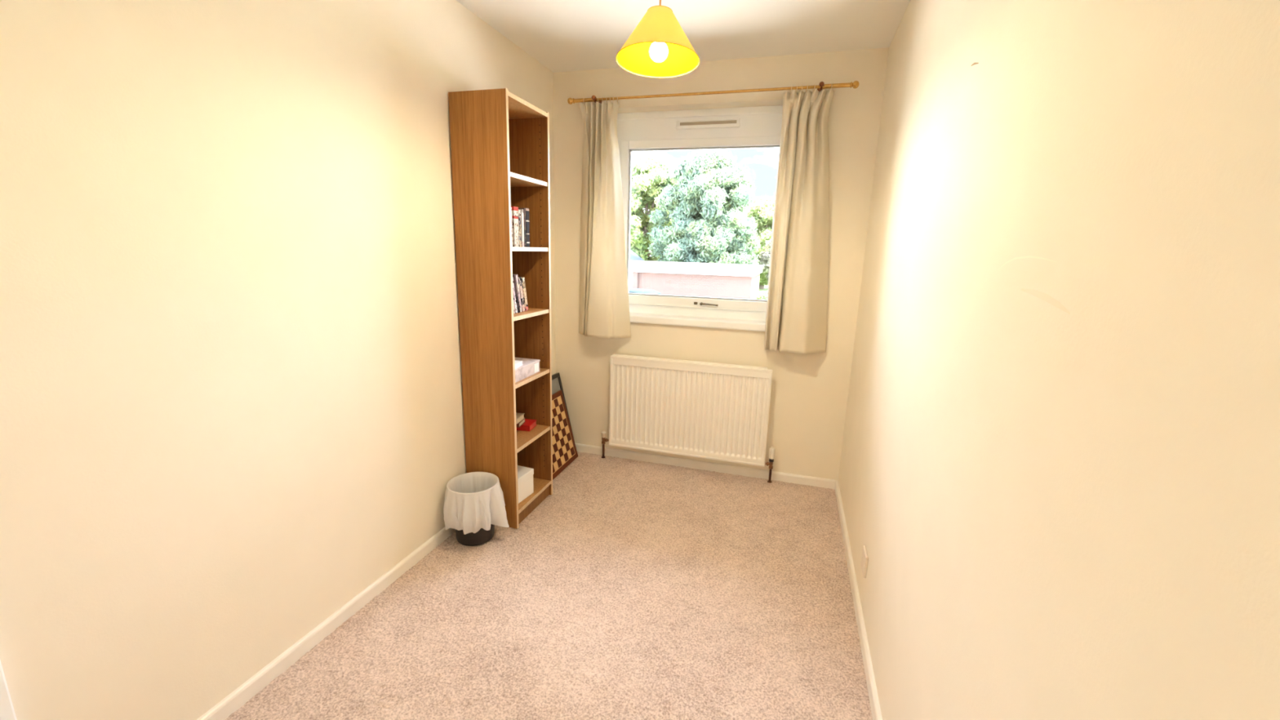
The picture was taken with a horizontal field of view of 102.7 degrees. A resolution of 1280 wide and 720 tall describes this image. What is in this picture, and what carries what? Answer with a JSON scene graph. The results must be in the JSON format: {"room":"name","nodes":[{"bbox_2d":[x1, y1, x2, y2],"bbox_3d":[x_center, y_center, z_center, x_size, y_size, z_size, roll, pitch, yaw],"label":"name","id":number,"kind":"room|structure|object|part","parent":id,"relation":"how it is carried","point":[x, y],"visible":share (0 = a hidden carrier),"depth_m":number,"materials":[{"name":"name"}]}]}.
{"room":"spare room","nodes":[
{"label":"spare room","id":0,"kind":"room"},
{"bbox_2d":[0,0,555,719],"bbox_3d":[-1.442,-0.031,0.901,0.250,2.963,5.320,5,13,16],"label":"wall","id":1,"kind":"structure","parent":0,"point":[231,404],"depth_m":1.40,"materials":[{"name":"beige paint"}]},
{"bbox_2d":[0,660,17,719],"bbox_3d":[-1.433,0.202,0.515,0.018,2.070,0.910,5,13,16],"label":"trim","id":2,"kind":"structure","parent":1,"relation":"attached to","point":[6,708],"depth_m":1.06,"materials":[{"name":"white wood"}]},
{"bbox_2d":[196,526,455,719],"bbox_3d":[-0.959,0.851,2.381,0.014,0.062,2.610,5,13,16],"label":"baseboard","id":3,"kind":"structure","parent":1,"relation":"attached to","point":[257,682],"depth_m":1.78,"materials":[{"name":"white paint"}]},
{"bbox_2d":[225,451,872,719],"bbox_3d":[-0.217,1.053,1.658,1.866,0.007,3.620,5,13,16],"label":"floor","id":4,"kind":"structure","parent":0,"point":[634,589],"depth_m":1.96,"materials":[{"name":"beige carpet"}]},
{"bbox_2d":[455,524,494,546],"bbox_3d":[-0.792,0.718,2.447,0.231,0.279,0.231,5,13,16],"label":"waste bin","id":5,"kind":"object","parent":4,"relation":"on","point":[482,536],"visible":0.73,"depth_m":2.39,"materials":[{"name":"black plastic"}]},
{"bbox_2d":[443,471,509,534],"bbox_3d":[-0.773,0.686,2.423,0.312,0.214,0.271,5,13,16],"label":"liner","id":6,"kind":"object","parent":5,"relation":"in","point":[473,501],"visible":1,"depth_m":2.34,"materials":[{"name":"white"}]},
{"bbox_2d":[448,88,552,528],"bbox_3d":[-0.663,-0.195,2.566,0.280,2.020,0.397,5,13,16],"label":"bookcase","id":7,"kind":"object","parent":4,"relation":"on","point":[500,140],"visible":1,"depth_m":2.44,"materials":[{"name":"brown wood"}]},
{"bbox_3d":[-0.718,-0.157,2.387,0.278,2.020,0.016,5,13,16],"label":"panel","id":8,"kind":"part","parent":7,"relation":"part of","materials":[{"name":"brown wood"}]},
{"bbox_2d":[511,207,512,246],"bbox_3d":[-0.633,-0.596,2.292,0.126,0.170,0.019,5,13,16],"label":"book","id":9,"kind":"object","parent":7,"relation":"on","point":[511,207],"visible":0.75,"depth_m":2.28,"materials":[{"name":"paper"}]},
{"bbox_2d":[511,206,519,246],"bbox_3d":[-0.620,-0.608,2.334,0.126,0.176,0.039,5,13,16],"label":"book","id":10,"kind":"object","parent":7,"relation":"on","point":[514,209],"visible":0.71,"depth_m":2.31,"materials":[{"name":"paper"}]},
{"bbox_2d":[512,277,517,313],"bbox_3d":[-0.666,-0.320,2.468,0.136,0.185,0.052,5,13,16],"label":"case","id":11,"kind":"object","parent":7,"relation":"on","point":[513,290],"visible":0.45,"depth_m":2.45,"materials":[{"name":"plastic"}]},
{"bbox_2d":[512,275,519,312],"bbox_3d":[-0.660,-0.324,2.488,0.136,0.185,0.050,5,13,16],"label":"case","id":12,"kind":"object","parent":7,"relation":"on","point":[513,276],"visible":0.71,"depth_m":2.46,"materials":[{"name":"plastic"}]},
{"bbox_2d":[512,274,522,312],"bbox_3d":[-0.654,-0.329,2.508,0.136,0.186,0.056,5,13,16],"label":"book","id":13,"kind":"object","parent":7,"relation":"on","point":[516,275],"visible":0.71,"depth_m":2.48,"materials":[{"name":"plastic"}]},
{"bbox_2d":[518,209,521,247],"bbox_3d":[-0.611,-0.609,2.366,0.126,0.165,0.021,5,13,16],"label":"book","id":14,"kind":"object","parent":7,"relation":"on","point":[519,211],"visible":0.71,"depth_m":2.35,"materials":[{"name":"paper"}]},
{"bbox_2d":[518,208,524,247],"bbox_3d":[-0.603,-0.617,2.390,0.126,0.170,0.019,5,13,16],"label":"book","id":15,"kind":"object","parent":7,"relation":"on","point":[522,210],"visible":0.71,"depth_m":2.37,"materials":[{"name":"paper"}]},
{"bbox_2d":[518,276,524,311],"bbox_3d":[-0.645,-0.328,2.537,0.136,0.173,0.057,5,13,16],"label":"book","id":16,"kind":"object","parent":7,"relation":"on","point":[519,277],"visible":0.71,"depth_m":2.51,"materials":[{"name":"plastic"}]},
{"bbox_2d":[518,208,526,247],"bbox_3d":[-0.597,-0.624,2.409,0.126,0.176,0.015,5,13,16],"label":"book","id":17,"kind":"object","parent":7,"relation":"on","point":[524,209],"visible":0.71,"depth_m":2.39,"materials":[{"name":"paper"}]},
{"bbox_2d":[520,276,528,311],"bbox_3d":[-0.637,-0.332,2.566,0.136,0.170,0.058,5,13,16],"label":"book","id":18,"kind":"object","parent":7,"relation":"on","point":[522,278],"visible":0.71,"depth_m":2.54,"materials":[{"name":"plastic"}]},
{"bbox_2d":[517,465,533,503],"bbox_3d":[-0.673,0.654,2.675,0.152,0.138,0.192,6,13,22],"label":"box","id":19,"kind":"object","parent":7,"relation":"on","point":[525,474],"visible":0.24,"depth_m":2.67,"materials":[{"name":"white cardboard"}]},
{"bbox_3d":[-0.672,0.603,2.664,0.152,0.032,0.192,6,13,22],"label":"lid","id":20,"kind":"part","parent":19,"relation":"part of","materials":[{"name":"white cardboard"}]},
{"bbox_2d":[516,418,537,431],"bbox_3d":[-0.653,0.352,2.796,0.150,0.031,0.104,4,12,10],"label":"book","id":21,"kind":"object","parent":7,"relation":"on","point":[529,424],"visible":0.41,"depth_m":2.76,"materials":[{"name":"paper"}]},
{"bbox_2d":[516,417,525,427],"bbox_3d":[-0.690,0.332,2.750,0.120,0.024,0.100,3,12,7],"label":"notebook","id":22,"kind":"object","parent":21,"relation":"on","point":[520,424],"visible":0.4,"depth_m":2.73,"materials":[{"name":"paper"}]},
{"bbox_2d":[515,412,524,423],"bbox_3d":[-0.693,0.308,2.736,0.120,0.028,0.100,4,12,10],"label":"book","id":23,"kind":"object","parent":22,"relation":"on","point":[519,416],"visible":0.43,"depth_m":2.73,"materials":[{"name":"paper"}]},
{"bbox_2d":[514,357,540,382],"bbox_3d":[-0.656,0.047,2.587,0.197,0.065,0.266,5,13,16],"label":"patterned box","id":24,"kind":"object","parent":7,"relation":"on","point":[530,366],"visible":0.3,"depth_m":2.58,"materials":[{"name":"white cardboard"}]},
{"bbox_2d":[515,360,522,368],"bbox_3d":[-0.661,0.021,2.499,0.138,0.020,0.115,4,12,9],"label":"booklet","id":25,"kind":"object","parent":24,"relation":"on","point":[517,363],"visible":0.16,"depth_m":2.50,"materials":[{"name":"white paper"}]},
{"bbox_3d":[-0.655,0.020,2.581,0.197,0.010,0.266,5,13,16],"label":"lid","id":26,"kind":"part","parent":24,"relation":"part of","materials":[{"name":"white cardboard"}]},
{"bbox_3d":[-0.634,-1.167,2.355,0.274,0.018,0.365,5,13,16],"label":"panel","id":27,"kind":"part","parent":7,"relation":"part of","materials":[{"name":"brown wood"}]},
{"bbox_3d":[-0.645,-0.854,2.423,0.270,0.019,0.365,5,13,16],"label":"shelf","id":28,"kind":"part","parent":7,"relation":"part of","materials":[{"name":"brown wood"}]},
{"bbox_2d":[525,208,529,247],"bbox_3d":[-0.589,-0.630,2.434,0.126,0.178,0.029,5,13,16],"label":"book","id":29,"kind":"object","parent":7,"relation":"on","point":[527,224],"visible":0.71,"depth_m":2.41,"materials":[{"name":"paper"}]},
{"bbox_3d":[-0.609,-0.232,2.744,0.278,2.020,0.016,5,13,16],"label":"panel","id":30,"kind":"part","parent":7,"relation":"part of","materials":[{"name":"brown wood"}]},
{"bbox_3d":[-0.662,-0.234,2.557,0.270,0.019,0.365,5,13,16],"label":"shelf","id":31,"kind":"part","parent":7,"relation":"part of","materials":[{"name":"brown wood"}]},
{"bbox_3d":[-0.671,0.082,2.626,0.270,0.019,0.365,5,13,16],"label":"shelf","id":32,"kind":"part","parent":7,"relation":"part of","materials":[{"name":"brown wood"}]},
{"bbox_3d":[-0.680,0.399,2.694,0.270,0.019,0.365,5,13,16],"label":"shelf","id":33,"kind":"part","parent":7,"relation":"part of","materials":[{"name":"brown wood"}]},
{"bbox_3d":[-0.687,0.715,2.762,0.274,0.018,0.365,5,13,16],"label":"shelf","id":34,"kind":"part","parent":7,"relation":"part of","materials":[{"name":"brown wood"}]},
{"bbox_2d":[551,372,573,437],"bbox_3d":[-0.561,0.402,3.302,0.150,0.557,0.420,5,13,16],"label":"frame","id":35,"kind":"object","parent":4,"relation":"on","point":[557,385],"visible":0.22,"depth_m":3.42,"materials":[{"name":"black paint"}]},
{"bbox_3d":[-0.560,0.402,3.301,0.008,0.520,0.372,-8,9,18],"label":"panel","id":36,"kind":"part","parent":35,"relation":"part of","materials":[{"name":"grey glass"}]},
{"bbox_2d":[551,390,577,479],"bbox_3d":[-0.543,0.472,3.210,0.136,0.456,0.470,5,13,16],"label":"board","id":37,"kind":"object","parent":4,"relation":"on","point":[564,449],"visible":0.5,"depth_m":3.30,"materials":[{"name":"brown wood"}]},
{"bbox_2d":[551,400,555,409],"bbox_3d":[-0.558,0.287,3.256,0.007,0.050,0.050,-10,8,19],"label":"square","id":38,"kind":"object","parent":37,"relation":"attached to","point":[553,402],"depth_m":3.26,"materials":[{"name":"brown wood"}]},
{"bbox_2d":[551,435,555,444],"bbox_3d":[-0.541,0.501,3.189,0.007,0.050,0.050,-10,8,19],"label":"square","id":39,"kind":"object","parent":37,"relation":"attached to","point":[553,437],"depth_m":3.19,"materials":[{"name":"brown wood"}]},
{"bbox_2d":[552,425,557,435],"bbox_3d":[-0.538,0.443,3.229,0.007,0.050,0.050,-10,8,19],"label":"square","id":40,"kind":"object","parent":37,"relation":"attached to","point":[554,427],"depth_m":3.23,"materials":[{"name":"brown wood"}]},
{"bbox_2d":[553,461,558,471],"bbox_3d":[-0.522,0.656,3.162,0.007,0.050,0.050,-10,8,19],"label":"square","id":41,"kind":"object","parent":37,"relation":"attached to","point":[555,463],"depth_m":3.16,"materials":[{"name":"brown wood"}]},
{"bbox_2d":[553,415,559,424],"bbox_3d":[-0.535,0.384,3.269,0.007,0.050,0.050,-10,8,19],"label":"square","id":42,"kind":"object","parent":37,"relation":"attached to","point":[556,418],"depth_m":3.26,"materials":[{"name":"brown wood"}]},
{"bbox_2d":[555,450,559,460],"bbox_3d":[-0.519,0.598,3.202,0.007,0.050,0.050,-10,8,19],"label":"square","id":43,"kind":"object","parent":37,"relation":"attached to","point":[557,452],"depth_m":3.20,"materials":[{"name":"brown wood"}]},
{"bbox_2d":[555,405,560,414],"bbox_3d":[-0.532,0.326,3.310,0.007,0.050,0.050,-10,8,19],"label":"square","id":44,"kind":"object","parent":37,"relation":"attached to","point":[557,407],"depth_m":3.31,"materials":[{"name":"brown wood"}]},
{"bbox_2d":[556,440,561,449],"bbox_3d":[-0.516,0.539,3.242,0.007,0.050,0.050,-10,8,19],"label":"square","id":45,"kind":"object","parent":37,"relation":"attached to","point":[558,442],"depth_m":3.24,"materials":[{"name":"brown wood"}]},
{"bbox_2d":[557,395,562,404],"bbox_3d":[-0.529,0.268,3.350,0.007,0.050,0.050,-10,8,19],"label":"square","id":46,"kind":"object","parent":37,"relation":"attached to","point":[559,397],"depth_m":3.35,"materials":[{"name":"brown wood"}]},
{"bbox_2d":[558,430,563,439],"bbox_3d":[-0.513,0.481,3.283,0.007,0.050,0.050,-10,8,19],"label":"square","id":47,"kind":"object","parent":37,"relation":"attached to","point":[560,432],"depth_m":3.29,"materials":[{"name":"brown wood"}]},
{"bbox_2d":[559,420,564,429],"bbox_3d":[-0.510,0.423,3.323,0.007,0.050,0.050,-10,8,19],"label":"square","id":48,"kind":"object","parent":37,"relation":"attached to","point":[562,423],"depth_m":3.32,"materials":[{"name":"brown wood"}]},
{"bbox_2d":[560,454,565,464],"bbox_3d":[-0.493,0.636,3.256,0.007,0.050,0.050,-10,8,19],"label":"square","id":49,"kind":"object","parent":37,"relation":"attached to","point":[562,457],"depth_m":3.25,"materials":[{"name":"brown wood"}]},
{"bbox_2d":[560,410,565,420],"bbox_3d":[-0.506,0.365,3.364,0.007,0.050,0.050,-10,8,19],"label":"square","id":50,"kind":"object","parent":37,"relation":"attached to","point":[562,412],"depth_m":3.36,"materials":[{"name":"brown wood"}]},
{"bbox_2d":[561,444,566,454],"bbox_3d":[-0.490,0.578,3.296,0.007,0.050,0.050,-10,8,19],"label":"square","id":51,"kind":"object","parent":37,"relation":"attached to","point":[563,446],"depth_m":3.29,"materials":[{"name":"brown wood"}]},
{"bbox_2d":[563,435,568,444],"bbox_3d":[-0.487,0.520,3.337,0.007,0.050,0.050,-10,8,19],"label":"square","id":52,"kind":"object","parent":37,"relation":"attached to","point":[565,437],"depth_m":3.33,"materials":[{"name":"brown wood"}]},
{"bbox_2d":[564,425,569,434],"bbox_3d":[-0.484,0.462,3.377,0.007,0.050,0.050,-10,8,19],"label":"square","id":53,"kind":"object","parent":37,"relation":"attached to","point":[566,427],"depth_m":3.38,"materials":[{"name":"brown wood"}]},
{"bbox_2d":[567,449,572,458],"bbox_3d":[-0.465,0.617,3.350,0.007,0.050,0.050,-10,8,19],"label":"square","id":54,"kind":"object","parent":37,"relation":"attached to","point":[569,451],"depth_m":3.35,"materials":[{"name":"brown wood"}]},
{"bbox_2d":[568,440,573,448],"bbox_3d":[-0.462,0.559,3.390,0.007,0.050,0.050,-10,8,19],"label":"square","id":55,"kind":"object","parent":37,"relation":"attached to","point":[570,442],"depth_m":3.39,"materials":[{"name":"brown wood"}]},
{"bbox_2d":[456,0,910,72],"bbox_3d":[-0.377,-1.275,0.370,1.866,0.250,5.220,5,13,16],"label":"ceiling","id":56,"kind":"structure","parent":0,"point":[561,35],"depth_m":2.40,"materials":[{"name":"white paint"}]},
{"bbox_2d":[615,0,699,77],"bbox_3d":[0.065,-1.195,1.659,0.279,0.428,0.279,5,13,16],"label":"pendant lamp","id":57,"kind":"object","parent":56,"relation":"hanging from","point":[658,46],"visible":1,"depth_m":1.70,"materials":[{"name":"yellow fabric"}]},
{"bbox_3d":[0.061,-1.065,1.688,0.276,0.158,0.276,5,13,16],"label":"lamp shade","id":58,"kind":"part","parent":57,"relation":"part of","materials":[{"name":"yellow fabric"}]},
{"bbox_3d":[0.062,-1.033,1.703,0.061,0.072,0.061,5,13,16],"label":"bulb","id":59,"kind":"part","parent":57,"relation":"part of","materials":[{"name":"white glass"}]},
{"bbox_2d":[553,47,888,480],"bbox_3d":[0.374,-0.486,3.237,2.366,2.963,0.280,5,13,16],"label":"wall","id":60,"kind":"structure","parent":0,"point":[808,400],"depth_m":3.04,"materials":[{"name":"beige paint"}]},
{"bbox_2d":[601,353,775,483],"bbox_3d":[0.290,0.354,3.239,1.127,0.717,0.090,5,13,16],"label":"radiator","id":61,"kind":"object","parent":60,"relation":"attached to","point":[712,411],"visible":1,"depth_m":3.18,"materials":[{"name":"metal"}]},
{"bbox_2d":[617,105,782,331],"bbox_3d":[0.350,-0.846,3.106,1.210,1.270,0.218,5,13,16],"label":"window","id":62,"kind":"structure","parent":60,"relation":"in","point":[757,126],"depth_m":3.11,"materials":[{"name":"white plastic"}]},
{"bbox_3d":[0.413,-0.350,3.202,0.154,0.019,0.026,5,13,16],"label":"handle","id":63,"kind":"part","parent":62,"relation":"part of","materials":[{"name":"brown metal"}]},
{"bbox_2d":[675,117,740,129],"bbox_3d":[0.398,-1.389,3.006,0.380,0.049,0.026,5,13,16],"label":"vent","id":64,"kind":"object","parent":62,"relation":"attached to","point":[682,123],"depth_m":3.00,"materials":[{"name":"beige"}]},
{"bbox_2d":[574,443,835,489],"bbox_3d":[0.300,0.678,3.345,1.838,0.062,0.014,5,13,16],"label":"baseboard","id":65,"kind":"structure","parent":60,"relation":"attached to","point":[646,457],"depth_m":3.29,"materials":[{"name":"white paint"}]},
{"bbox_2d":[567,80,859,104],"bbox_3d":[0.347,-1.468,2.830,1.606,0.043,0.116,5,13,16],"label":"curtain rod","id":66,"kind":"object","parent":60,"relation":"attached to","point":[821,86],"visible":0.91,"depth_m":2.77,"materials":[{"name":"light wood"},{"name":"dark brown wood"}]},
{"bbox_2d":[578,96,631,338],"bbox_3d":[-0.227,-0.836,3.110,0.364,1.407,0.144,5,13,16],"label":"curtain","id":67,"kind":"object","parent":66,"relation":"hanging from","point":[604,304],"visible":1,"depth_m":3.09,"materials":[{"name":"beige fabric"}]},
{"bbox_3d":[0.334,-1.464,2.811,1.425,0.014,0.014,5,13,16],"label":"rod","id":68,"kind":"part","parent":66,"relation":"part of","materials":[{"name":"brown wood"}]},
{"bbox_2d":[764,83,834,354],"bbox_3d":[0.898,-0.734,2.782,0.352,1.408,0.137,5,13,16],"label":"curtain","id":69,"kind":"object","parent":66,"relation":"hanging from","point":[796,318],"visible":1,"depth_m":2.77,"materials":[{"name":"beige fabric"}]},
{"bbox_2d":[758,284,768,293],"bbox_3d":[18.546,-10.639,66.853,120.000,0.280,86.000,5,13,16],"label":"lawn","id":70,"kind":"structure","parent":0,"point":[766,287],"depth_m":43.37,"materials":[{"name":"green plant"}]},
{"bbox_2d":[629,249,644,261],"bbox_3d":[-1.338,-6.293,36.090,2.750,3.120,3.200,5,13,16],"label":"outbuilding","id":71,"kind":"object","parent":70,"relation":"on","point":[633,256],"visible":0.02,"depth_m":36.17,"materials":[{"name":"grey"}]},
{"bbox_2d":[630,155,678,261],"bbox_3d":[0.363,-11.359,42.490,8.948,10.640,8.894,-1,12,-11],"label":"broadleaf tree","id":72,"kind":"object","parent":70,"relation":"on","point":[649,174],"visible":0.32,"depth_m":40.16,"materials":[{"name":"green plant"}]},
{"bbox_2d":[647,149,764,267],"bbox_3d":[4.545,-9.014,34.150,7.516,9.814,7.766,-3,13,-19],"label":"broadleaf tree","id":73,"kind":"object","parent":70,"relation":"on","point":[708,202],"visible":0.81,"depth_m":32.25,"materials":[{"name":"green plant"}]},
{"bbox_2d":[737,195,774,288],"bbox_3d":[10.884,-9.950,43.898,7.378,7.858,7.379,-6,14,-30],"label":"broadleaf tree","id":74,"kind":"object","parent":70,"relation":"on","point":[762,207],"visible":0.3,"depth_m":41.64,"materials":[{"name":"green plant"}]},
{"bbox_2d":[758,239,771,284],"bbox_3d":[10.064,-6.457,35.135,4.082,4.681,3.845,5,13,16],"label":"broadleaf tree","id":75,"kind":"object","parent":70,"relation":"on","point":[765,260],"visible":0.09,"depth_m":34.71,"materials":[{"name":"green plant"}]},
{"bbox_2d":[838,0,1279,719],"bbox_3d":[0.585,0.151,0.320,0.251,2.963,5.320,5,13,16],"label":"wall","id":76,"kind":"structure","parent":0,"point":[1059,476],"depth_m":0.67,"materials":[{"name":"beige paint"}]},
{"bbox_2d":[835,480,882,719],"bbox_3d":[0.670,1.109,1.399,0.014,0.062,3.620,5,13,16],"label":"baseboard","id":77,"kind":"structure","parent":76,"relation":"attached to","point":[870,679],"depth_m":1.93,"materials":[{"name":"white paint"}]},
{"bbox_2d":[860,545,868,577],"bbox_3d":[0.867,0.779,1.976,0.012,0.088,0.088,5,13,16],"label":"wall plate","id":78,"kind":"object","parent":76,"relation":"attached to","point":[864,558],"visible":1,"depth_m":1.95,"materials":[{"name":"beige plastic"}]},
{"bbox_3d":[2.880,0.023,15.541,80.000,0.300,23.400,5,13,16],"label":"ground","id":79,"kind":"structure","parent":0,"visible":0},
{"bbox_2d":[629,288,661,294],"bbox_3d":[-0.006,-2.127,20.879,4.070,1.485,1.860,5,13,16],"label":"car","id":80,"kind":"object","parent":79,"relation":"on","point":[631,290],"visible":0.02,"depth_m":20.46,"materials":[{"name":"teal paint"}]},
{"bbox_2d":[629,260,763,299],"bbox_3d":[1.914,-4.170,28.449,9.140,2.380,6.500,5,13,16],"label":"wall","id":81,"kind":"structure","parent":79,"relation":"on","point":[736,281],"depth_m":25.17,"materials":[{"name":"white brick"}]},
{"bbox_3d":[-0.414,-3.626,26.182,0.140,2.150,0.200,5,13,16],"label":"door post","id":82,"kind":"part","parent":81,"relation":"part of","materials":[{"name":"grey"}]},
{"bbox_2d":[755,290,767,299],"bbox_3d":[6.288,-2.766,25.363,1.270,1.385,1.253,5,13,16],"label":"bush","id":83,"kind":"object","parent":79,"relation":"on","point":[764,295],"visible":0.14,"depth_m":25.08,"materials":[{"name":"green plant"}]}
]}

